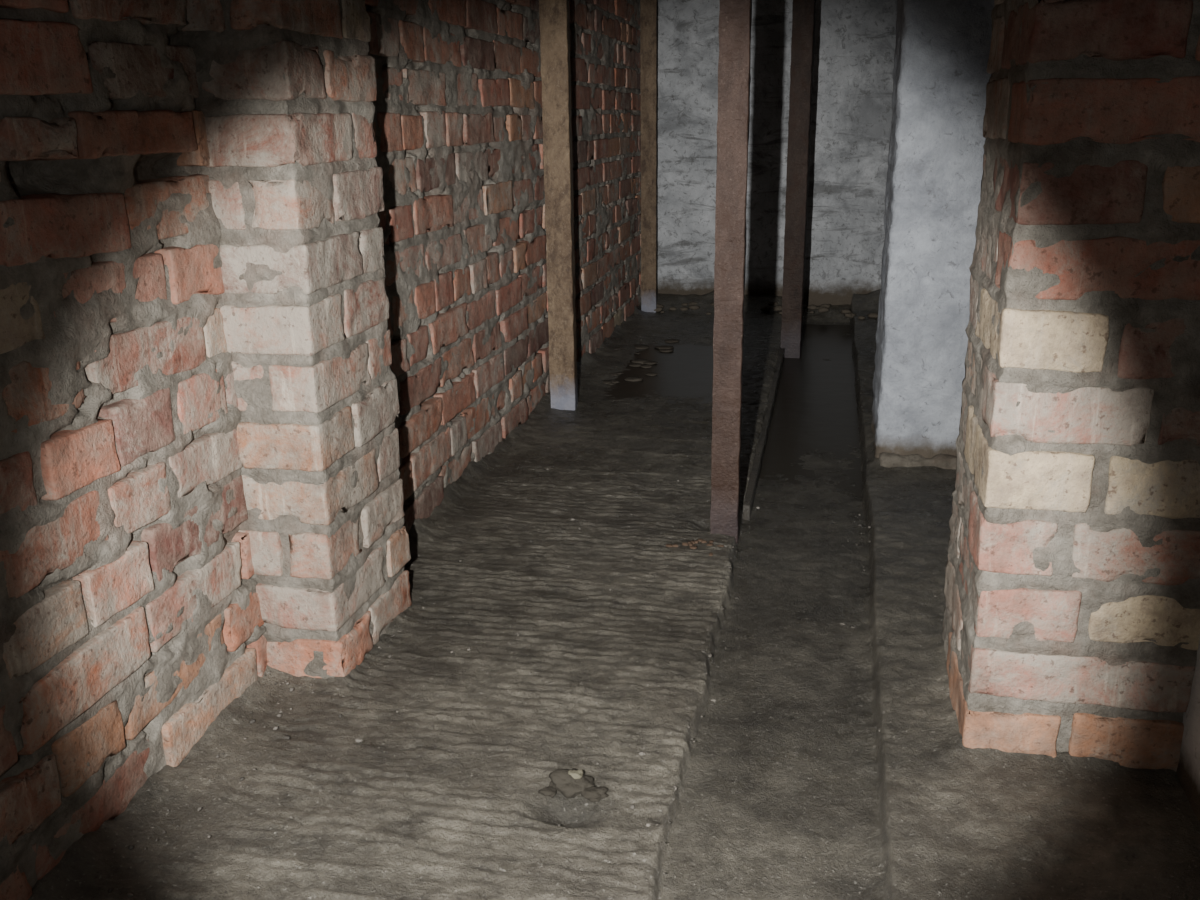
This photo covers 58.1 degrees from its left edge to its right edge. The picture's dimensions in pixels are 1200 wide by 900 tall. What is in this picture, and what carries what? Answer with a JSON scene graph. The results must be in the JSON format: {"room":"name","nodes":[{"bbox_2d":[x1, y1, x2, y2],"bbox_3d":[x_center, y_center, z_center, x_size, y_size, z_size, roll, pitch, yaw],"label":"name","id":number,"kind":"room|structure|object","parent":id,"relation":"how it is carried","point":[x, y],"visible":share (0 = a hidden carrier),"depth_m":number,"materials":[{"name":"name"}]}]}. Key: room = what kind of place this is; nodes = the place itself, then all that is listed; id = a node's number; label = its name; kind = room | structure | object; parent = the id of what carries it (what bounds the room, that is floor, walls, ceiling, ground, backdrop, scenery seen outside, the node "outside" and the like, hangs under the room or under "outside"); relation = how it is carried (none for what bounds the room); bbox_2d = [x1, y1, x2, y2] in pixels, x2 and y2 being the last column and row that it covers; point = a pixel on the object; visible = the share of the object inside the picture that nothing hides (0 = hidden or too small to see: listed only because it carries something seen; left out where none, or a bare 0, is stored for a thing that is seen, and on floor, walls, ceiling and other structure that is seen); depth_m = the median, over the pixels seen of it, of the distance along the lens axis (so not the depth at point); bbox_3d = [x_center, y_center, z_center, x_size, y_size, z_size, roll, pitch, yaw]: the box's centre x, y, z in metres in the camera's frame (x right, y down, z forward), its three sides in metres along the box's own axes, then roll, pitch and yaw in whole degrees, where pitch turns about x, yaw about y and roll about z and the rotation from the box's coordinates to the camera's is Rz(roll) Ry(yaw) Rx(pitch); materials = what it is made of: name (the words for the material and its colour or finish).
{"room":"cellar","nodes":[
{"label":"cellar","id":0,"kind":"room"},
{"bbox_2d":[0,0,640,899],"bbox_3d":[-0.479,-0.767,2.144,0.086,2.060,6.665,3,17,11],"label":"wall","id":1,"kind":"structure","parent":0,"point":[131,618],"depth_m":1.52,"materials":[{"name":"brick"}]},
{"bbox_2d":[28,289,1199,899],"bbox_3d":[0.267,0.203,2.332,1.616,0.163,6.753,3,17,11],"label":"floor","id":2,"kind":"structure","parent":0,"point":[769,714],"depth_m":1.68,"materials":[{"name":"concrete"}]},
{"bbox_2d":[182,0,411,678],"bbox_3d":[-0.494,-0.629,1.671,0.182,2.070,0.326,3,17,11],"label":"brick pillar","id":3,"kind":"structure","parent":2,"relation":"on","point":[287,88],"depth_m":1.70,"materials":[{"name":"brick"}]},
{"bbox_2d":[539,0,577,409],"bbox_3d":[-0.132,-1.112,3.252,0.084,2.060,0.078,0,17,4],"label":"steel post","id":4,"kind":"object","parent":2,"relation":"on","point":[554,15],"visible":0.99,"depth_m":3.32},
{"bbox_2d":[538,768,608,802],"bbox_3d":[-0.035,0.472,1.522,0.100,0.034,0.053,3,17,11],"label":"clod","id":5,"kind":"object","parent":2,"relation":"on","point":[571,783],"visible":1,"depth_m":1.51,"materials":[{"name":"stone"}]},
{"bbox_2d":[640,0,656,312],"bbox_3d":[0.225,-1.647,4.979,0.076,2.060,0.063,0,17,4],"label":"steel post","id":6,"kind":"object","parent":2,"relation":"on","point":[648,12],"visible":1,"depth_m":5.03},
{"bbox_2d":[603,340,751,402],"bbox_3d":[0.322,-0.338,4.209,0.668,0.001,2.200,3,17,11],"label":"puddle","id":7,"kind":"object","parent":2,"relation":"on","point":[685,371],"visible":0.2,"depth_m":4.02,"materials":[{"name":"grey liquid"}]},
{"bbox_2d":[710,0,751,543],"bbox_3d":[0.274,-0.786,2.188,0.065,2.070,0.065,3,17,11],"label":"steel post","id":8,"kind":"object","parent":2,"relation":"on","point":[735,16],"visible":0.99,"depth_m":2.27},
{"bbox_2d":[743,348,784,519],"bbox_3d":[0.552,-0.111,3.535,0.022,0.066,1.902,3,17,11],"label":"board","id":9,"kind":"object","parent":2,"relation":"on","point":[760,449],"depth_m":3.15,"materials":[{"name":"wood"}]},
{"bbox_2d":[759,324,861,497],"bbox_3d":[0.744,-0.165,3.754,0.325,0.001,3.420,3,17,11],"label":"puddle","id":10,"kind":"object","parent":2,"relation":"in","point":[815,407],"visible":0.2,"depth_m":3.66,"materials":[{"name":"black liquid"}]},
{"bbox_2d":[781,0,815,357],"bbox_3d":[0.778,-1.383,4.180,0.087,2.110,0.083,3,17,11],"label":"steel post","id":11,"kind":"object","parent":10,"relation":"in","point":[803,11],"visible":1,"depth_m":4.23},
{"bbox_2d":[871,0,994,469],"bbox_3d":[0.946,-0.969,2.725,0.397,2.066,0.417,3,17,11],"label":"concrete pillar","id":12,"kind":"structure","parent":2,"relation":"on","point":[940,76],"depth_m":2.70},
{"bbox_2d":[942,0,1199,771],"bbox_3d":[0.711,-0.598,1.419,0.333,2.129,0.387,3,17,11],"label":"brick pillar","id":13,"kind":"structure","parent":2,"relation":"on","point":[1071,623],"depth_m":1.42,"materials":[{"name":"brick"}]},
{"bbox_2d":[656,0,897,308],"bbox_3d":[0.918,-1.702,5.111,1.608,2.088,0.023,3,17,11],"label":"wall","id":14,"kind":"structure","parent":0,"point":[855,43],"depth_m":5.20,"materials":[{"name":"concrete"}]},
{"bbox_2d":[1176,638,1199,821],"bbox_3d":[0.938,-0.697,1.868,0.015,2.070,6.780,3,17,11],"label":"wall","id":15,"kind":"structure","parent":0,"point":[1188,769],"depth_m":1.47,"materials":[{"name":"paint"}]}
]}

